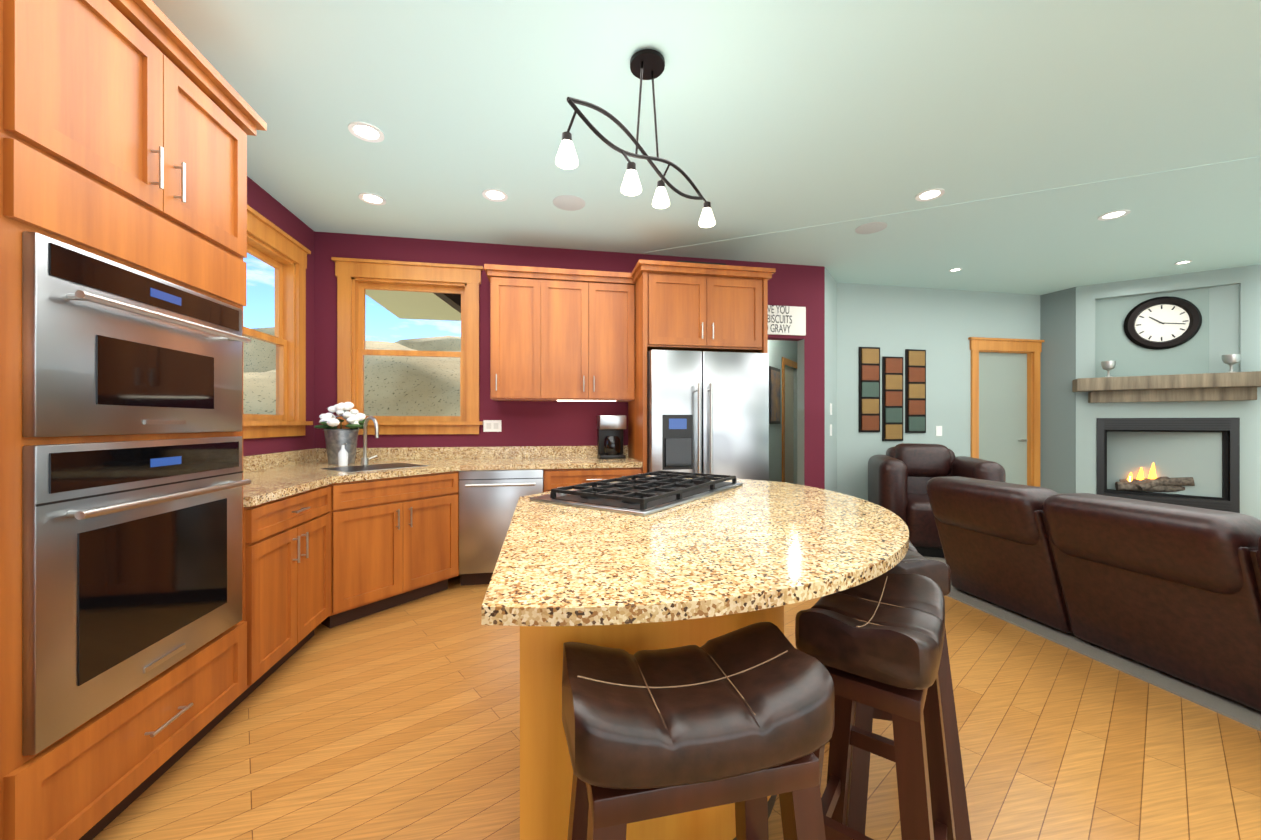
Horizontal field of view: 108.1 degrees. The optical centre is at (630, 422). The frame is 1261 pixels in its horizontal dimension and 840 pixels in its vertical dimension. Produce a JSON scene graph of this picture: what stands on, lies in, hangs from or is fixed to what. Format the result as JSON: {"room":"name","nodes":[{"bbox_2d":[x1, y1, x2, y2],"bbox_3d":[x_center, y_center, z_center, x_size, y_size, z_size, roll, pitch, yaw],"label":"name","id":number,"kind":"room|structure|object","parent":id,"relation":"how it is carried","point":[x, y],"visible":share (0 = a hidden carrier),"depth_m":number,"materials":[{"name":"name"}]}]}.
{"room":"kitchen","nodes":[
{"label":"kitchen","id":0,"kind":"room"},
{"bbox_2d":[243,176,313,455],"bbox_3d":[-1.976,-0.169,0.157,0.120,2.780,7.490,0,0,-11],"label":"wall","id":1,"kind":"structure","parent":0,"point":[265,204],"depth_m":3.45,"materials":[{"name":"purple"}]},
{"bbox_2d":[243,205,312,438],"bbox_3d":[-2.464,-0.622,2.944,0.180,1.445,1.280,0,0,-11],"label":"window","id":2,"kind":"structure","parent":1,"relation":"in","point":[282,252],"depth_m":3.39,"materials":[{"name":"brown wood"}]},
{"bbox_2d":[260,448,315,467],"bbox_3d":[-2.384,0.260,2.751,0.020,0.100,1.954,0,0,-11],"label":"backsplash","id":3,"kind":"structure","parent":1,"relation":"attached to","point":[270,460],"depth_m":3.28,"materials":[{"name":"beige stone"}]},
{"bbox_2d":[92,574,1260,839],"bbox_3d":[2.164,1.270,2.428,9.450,0.100,10.800,0,0,-11],"label":"floor","id":4,"kind":"structure","parent":0,"point":[400,722],"depth_m":1.70,"materials":[{"name":"brown wood"}]},
{"bbox_2d":[0,0,27,839],"bbox_3d":[-1.659,-0.014,0.572,0.650,2.470,0.850,0,0,-11],"label":"tall cabinet","id":5,"kind":"object","parent":4,"relation":"on","point":[13,13],"depth_m":1.07,"materials":[{"name":"brown wood"}]},
{"bbox_2d":[28,0,259,839],"bbox_3d":[-1.810,-0.014,1.381,0.650,2.470,0.943,0,0,-11],"label":"tall cabinet","id":6,"kind":"object","parent":4,"relation":"on","point":[180,574],"depth_m":1.35,"materials":[{"name":"brown wood"}]},
{"bbox_2d":[256,504,335,687],"bbox_3d":[-1.951,0.785,2.245,0.689,0.870,0.803,0,0,-11],"label":"base cabinet","id":7,"kind":"object","parent":4,"relation":"on","point":[296,547],"depth_m":2.23,"materials":[{"name":"brown wood"}]},
{"bbox_2d":[336,500,459,625],"bbox_3d":[-1.853,0.785,3.203,1.229,0.870,1.300,0,0,-11],"label":"base cabinet","id":8,"kind":"object","parent":4,"relation":"on","point":[388,556],"depth_m":2.93,"materials":[{"name":"brown wood"}]},
{"bbox_2d":[256,456,646,507],"bbox_3d":[-1.120,0.330,2.996,2.595,0.040,1.974,0,0,-11],"label":"countertop","id":9,"kind":"structure","parent":8,"relation":"on","point":[497,477],"depth_m":3.25,"materials":[{"name":"beige stone"}]},
{"bbox_2d":[314,402,367,463],"bbox_3d":[-2.192,0.075,3.465,0.352,0.468,0.306,0,0,-11],"label":"potted flowers","id":10,"kind":"object","parent":9,"relation":"on","point":[335,439],"visible":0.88,"depth_m":3.41,"materials":[{"name":"white plant"}]},
{"bbox_2d":[338,443,347,465],"bbox_3d":[-2.056,0.227,3.269,0.064,0.164,0.062,0,0,-11],"label":"soap bottle","id":11,"kind":"object","parent":9,"relation":"on","point":[342,456],"visible":1,"depth_m":3.25,"materials":[{"name":"white plastic"}]},
{"bbox_2d":[361,416,378,464],"bbox_3d":[-1.893,0.131,3.337,0.158,0.356,0.197,0,0,-11],"label":"faucet","id":12,"kind":"object","parent":9,"relation":"on","point":[364,460],"visible":1,"depth_m":3.35,"materials":[{"name":"silver metal"}]},
{"bbox_2d":[597,415,625,458],"bbox_3d":[-0.166,0.124,3.986,0.230,0.370,0.224,0,0,-11],"label":"coffee maker","id":13,"kind":"object","parent":9,"relation":"on","point":[610,428],"visible":1,"depth_m":3.90,"materials":[{"name":"black plastic"}]},
{"bbox_2d":[460,500,517,585],"bbox_3d":[-0.995,0.787,3.655,0.738,0.866,0.651,0,0,-11],"label":"dishwasher","id":14,"kind":"object","parent":4,"relation":"on","point":[484,524],"depth_m":3.36,"materials":[{"name":"silver metal"}]},
{"bbox_2d":[520,615,783,839],"bbox_3d":[0.091,0.777,1.815,0.950,0.887,1.647,0,0,-11],"label":"kitchen island","id":15,"kind":"object","parent":4,"relation":"on","point":[546,770],"depth_m":0.94,"materials":[{"name":"wood"}]},
{"bbox_2d":[481,471,908,634],"bbox_3d":[0.248,0.318,1.791,1.350,0.030,1.950,0,0,-11],"label":"island countertop","id":16,"kind":"structure","parent":15,"relation":"on","point":[642,549],"depth_m":1.09,"materials":[{"name":"beige stone"}]},
{"bbox_2d":[562,622,834,839],"bbox_3d":[0.099,0.809,0.787,0.469,0.823,0.344,0,0,-11],"label":"stool","id":17,"kind":"object","parent":4,"relation":"on","point":[743,719],"visible":1,"depth_m":0.70,"materials":[{"name":"leather"}]},
{"bbox_2d":[647,350,768,480],"bbox_3d":[0.572,0.333,3.882,0.968,1.775,0.797,0,0,-11],"label":"fridge","id":18,"kind":"object","parent":4,"relation":"on","point":[707,412],"visible":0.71,"depth_m":3.55,"materials":[{"name":"grey metal"}]},
{"bbox_2d":[795,573,955,839],"bbox_3d":[0.574,0.809,1.078,0.328,0.823,0.458,0,0,37],"label":"stool","id":19,"kind":"object","parent":4,"relation":"on","point":[876,642],"visible":0.9,"depth_m":0.96,"materials":[{"name":"leather"}]},
{"bbox_2d":[829,541,971,839],"bbox_3d":[0.854,0.809,1.539,0.328,0.823,0.458,0,0,13],"label":"stool","id":20,"kind":"object","parent":4,"relation":"on","point":[913,561],"visible":0.31,"depth_m":1.33,"materials":[{"name":"leather"}]},
{"bbox_2d":[923,556,1260,730],"bbox_3d":[3.740,1.214,3.057,2.920,0.010,4.460,0,0,-11],"label":"rug","id":21,"kind":"object","parent":4,"relation":"on","point":[1232,709],"visible":0.09,"depth_m":2.29,"materials":[{"name":"grey carpet"}]},
{"bbox_2d":[868,443,1005,557],"bbox_3d":[2.913,0.713,4.476,0.980,0.986,0.948,0,0,19],"label":"recliner","id":22,"kind":"object","parent":21,"relation":"on","point":[901,475],"visible":0.6,"depth_m":4.22,"materials":[{"name":"brown leather"}]},
{"bbox_2d":[926,476,1260,710],"bbox_3d":[2.855,0.791,2.241,1.219,0.831,2.360,0,0,-11],"label":"sofa","id":23,"kind":"object","parent":21,"relation":"on","point":[1172,590],"visible":1,"depth_m":2.20,"materials":[{"name":"brown leather"}]},
{"bbox_2d":[314,231,1039,500],"bbox_3d":[1.582,-0.170,5.882,8.970,2.780,2.705,0,0,-11],"label":"wall","id":24,"kind":"structure","parent":0,"point":[940,326],"depth_m":5.08,"materials":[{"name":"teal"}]},
{"bbox_2d":[331,257,483,434],"bbox_3d":[-1.863,-0.622,3.895,1.180,1.445,0.180,0,0,-11],"label":"window","id":25,"kind":"structure","parent":24,"relation":"in","point":[356,277],"depth_m":3.86,"materials":[{"name":"brown wood"}]},
{"bbox_2d":[316,445,627,459],"bbox_3d":[-1.299,0.260,3.957,2.595,0.100,0.020,0,0,-11],"label":"backsplash","id":26,"kind":"structure","parent":24,"relation":"attached to","point":[321,453],"depth_m":3.92,"materials":[{"name":"beige stone"}]},
{"bbox_2d":[483,420,500,431],"bbox_3d":[-1.203,0.030,3.982,0.150,0.100,0.009,0,0,-11],"label":"electrical outlet plate","id":27,"kind":"object","parent":24,"relation":"attached to","point":[491,425],"depth_m":3.98,"materials":[{"name":"white plastic"}]},
{"bbox_2d":[488,268,551,400],"bbox_3d":[-0.927,-0.700,3.859,0.457,1.020,0.349,0,0,-11],"label":"upper cabinet","id":28,"kind":"object","parent":24,"relation":"attached to","point":[520,302],"depth_m":3.70,"materials":[{"name":"brown wood"}]},
{"bbox_2d":[532,268,635,403],"bbox_3d":[-0.407,-0.705,3.955,0.841,1.030,0.349,0,0,-11],"label":"upper cabinet","id":29,"kind":"object","parent":24,"relation":"attached to","point":[594,313],"depth_m":3.80,"materials":[{"name":"brown wood"}]},
{"bbox_2d":[636,264,767,359],"bbox_3d":[0.553,-0.910,3.981,0.980,0.620,0.649,0,0,-11],"label":"upper cabinet","id":30,"kind":"object","parent":24,"relation":"attached to","point":[685,309],"depth_m":3.66,"materials":[{"name":"brown wood"}]},
{"bbox_2d":[677,260,725,264],"bbox_3d":[0.597,-1.295,3.824,0.420,0.090,0.020,0,0,-11],"label":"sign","id":31,"kind":"object","parent":30,"relation":"on","point":[702,262],"visible":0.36,"depth_m":3.81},
{"bbox_2d":[769,366,779,423],"bbox_3d":[1.919,-0.355,6.095,0.033,0.750,0.460,0,0,34],"label":"framed picture","id":32,"kind":"object","parent":24,"relation":"attached to","point":[774,395],"visible":0.89,"depth_m":6.04,"materials":[{"name":"black wood"}]},
{"bbox_2d":[768,305,805,335],"bbox_3d":[1.391,-1.000,4.459,0.685,0.280,0.021,0,0,-11],"label":"sign","id":33,"kind":"object","parent":24,"relation":"attached to","point":[797,325],"visible":0.57,"depth_m":4.48,"materials":[{"name":"white"}]},
{"bbox_2d":[768,305,791,332],"bbox_3d":[1.383,-1.010,4.445,0.408,0.262,0.001,0,0,-11],"label":"lettering","id":34,"kind":"object","parent":33,"relation":"attached to","point":[775,328],"visible":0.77,"depth_m":4.46,"materials":[{"name":"black paint"}]},
{"bbox_2d":[782,357,796,481],"bbox_3d":[2.397,0.149,6.804,0.019,2.140,0.930,0,0,34],"label":"door frame","id":35,"kind":"structure","parent":24,"relation":"attached to","point":[788,362],"depth_m":6.43,"materials":[{"name":"brown wood"}]},
{"bbox_2d":[859,347,879,431],"bbox_3d":[2.699,-0.370,5.155,0.260,0.960,0.031,0,0,-11],"label":"wall art","id":36,"kind":"object","parent":24,"relation":"attached to","point":[869,389],"visible":0.98,"depth_m":5.14,"materials":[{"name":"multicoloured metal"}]},
{"bbox_2d":[882,356,902,440],"bbox_3d":[2.994,-0.270,5.210,0.260,0.960,0.031,0,0,-11],"label":"wall art","id":37,"kind":"object","parent":24,"relation":"attached to","point":[892,398],"visible":0.96,"depth_m":5.20,"materials":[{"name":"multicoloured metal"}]},
{"bbox_2d":[905,349,925,432],"bbox_3d":[3.288,-0.360,5.265,0.260,0.960,0.031,0,0,-11],"label":"wall art","id":38,"kind":"object","parent":24,"relation":"attached to","point":[915,390],"visible":0.94,"depth_m":5.25,"materials":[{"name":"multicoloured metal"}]},
{"bbox_2d":[936,426,941,435],"bbox_3d":[3.601,0.100,5.335,0.080,0.120,0.007,0,0,-11],"label":"light switch","id":39,"kind":"object","parent":24,"relation":"attached to","point":[938,428],"depth_m":5.33,"materials":[{"name":"white plastic"}]},
{"bbox_2d":[968,337,1043,486],"bbox_3d":[4.514,0.107,5.513,1.050,2.225,0.094,0,0,-11],"label":"door frame","id":40,"kind":"structure","parent":24,"relation":"attached to","point":[1031,349],"depth_m":5.56,"materials":[{"name":"brown wood"}]},
{"bbox_2d":[152,0,1260,320],"bbox_3d":[2.164,-1.608,2.427,9.450,0.104,10.800,0,0,-11],"label":"ceiling","id":41,"kind":"structure","parent":0,"point":[1034,138],"depth_m":2.42,"materials":[{"name":"teal"}]},
{"bbox_2d":[348,121,383,142],"bbox_3d":[-1.413,-1.557,2.449,0.171,0.006,0.177,0,0,-11],"label":"recessed light","id":42,"kind":"object","parent":41,"relation":"in","point":[364,131],"depth_m":2.45,"materials":[{"name":"white glass"}]},
{"bbox_2d":[358,193,385,204],"bbox_3d":[-1.794,-1.557,3.180,0.172,0.006,0.170,0,0,-11],"label":"recessed light","id":43,"kind":"object","parent":41,"relation":"in","point":[374,199],"depth_m":3.18,"materials":[{"name":"white glass"}]},
{"bbox_2d":[434,293,460,312],"bbox_3d":[-1.858,-1.490,4.908,1.450,1.580,0.650,0,0,-11],"label":"eave","id":44,"kind":"object","parent":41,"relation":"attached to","point":[453,301],"visible":0.07,"depth_m":4.66,"materials":[{"name":"black wood"}]},
{"bbox_2d":[482,189,507,201],"bbox_3d":[-0.927,-1.557,3.129,0.166,0.006,0.174,0,0,-11],"label":"recessed light","id":45,"kind":"object","parent":41,"relation":"in","point":[496,195],"depth_m":3.14,"materials":[{"name":"white glass"}]},
{"bbox_2d":[553,195,584,210],"bbox_3d":[-0.434,-1.557,3.238,0.221,0.006,0.231,0,0,-11],"label":"ceiling speaker","id":46,"kind":"object","parent":41,"relation":"in","point":[564,202],"depth_m":3.23,"materials":[{"name":"white plastic"}]},
{"bbox_2d":[555,49,715,227],"bbox_3d":[0.073,-1.237,1.967,0.183,0.645,0.926,0,0,39],"label":"pendant light","id":47,"kind":"object","parent":41,"relation":"hanging from","point":[647,64],"visible":1,"depth_m":1.92,"materials":[{"name":"brown metal"}]},
{"bbox_2d":[855,222,886,233],"bbox_3d":[1.924,-1.557,3.655,0.231,0.006,0.221,0,0,-11],"label":"ceiling speaker","id":48,"kind":"object","parent":41,"relation":"in","point":[873,227],"depth_m":3.66,"materials":[{"name":"white plastic"}]},
{"bbox_2d":[915,188,944,200],"bbox_3d":[2.046,-1.557,3.119,0.175,0.006,0.170,0,0,-11],"label":"recessed light","id":49,"kind":"object","parent":41,"relation":"in","point":[931,194],"depth_m":3.12,"materials":[{"name":"white glass"}]},
{"bbox_2d":[1098,210,1130,220],"bbox_3d":[3.622,-1.557,3.430,0.181,0.006,0.171,0,0,-11],"label":"recessed light","id":50,"kind":"object","parent":41,"relation":"in","point":[1119,213],"depth_m":3.43,"materials":[{"name":"white glass"}]},
{"bbox_2d":[1175,260,1191,264],"bbox_3d":[5.375,-1.557,4.441,0.124,0.006,0.113,0,0,-11],"label":"recessed light","id":51,"kind":"object","parent":41,"relation":"in","point":[1188,261],"depth_m":4.45,"materials":[{"name":"white glass"}]},
{"bbox_2d":[1040,264,1260,519],"bbox_3d":[5.745,-0.170,5.067,1.218,2.780,1.323,0,0,-11],"label":"wall","id":52,"kind":"structure","parent":0,"point":[1203,454],"depth_m":4.97,"materials":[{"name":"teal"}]},
{"bbox_2d":[1124,296,1201,349],"bbox_3d":[5.710,-1.070,4.913,0.570,0.570,0.055,0,0,34],"label":"clock","id":53,"kind":"object","parent":52,"relation":"attached to","point":[1163,322],"visible":0.96,"depth_m":4.91,"materials":[{"name":"brown metal"}]},
{"bbox_2d":[1072,371,1260,402],"bbox_3d":[5.613,-0.355,4.772,1.420,0.270,0.237,0,0,34],"label":"mantel shelf","id":54,"kind":"object","parent":52,"relation":"attached to","point":[1234,386],"visible":1,"depth_m":4.71,"materials":[{"name":"brown wood"}]},
{"bbox_2d":[1101,361,1115,376],"bbox_3d":[5.251,-0.582,5.022,0.114,0.180,0.114,0,0,-11],"label":"goblet","id":55,"kind":"object","parent":54,"relation":"on","point":[1108,366],"visible":0.85,"depth_m":5.00,"materials":[{"name":"silver metal"}]},
{"bbox_2d":[1222,354,1240,372],"bbox_3d":[5.960,-0.582,4.535,0.115,0.180,0.115,0,0,-11],"label":"goblet","id":56,"kind":"object","parent":54,"relation":"on","point":[1230,360],"visible":0.88,"depth_m":4.51,"materials":[{"name":"silver metal"}]},
{"bbox_3d":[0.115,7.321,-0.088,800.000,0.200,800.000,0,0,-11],"label":"ground","id":57,"kind":"structure","parent":0,"visible":0},
{"bbox_2d":[243,327,460,415],"bbox_3d":[-86.169,7.070,65.368,475.322,91.312,406.303,0,0,-11],"label":"hills","id":58,"kind":"object","parent":57,"relation":"on","point":[409,386],"visible":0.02,"depth_m":84.11,"materials":[{"name":"beige sand"}]}
]}

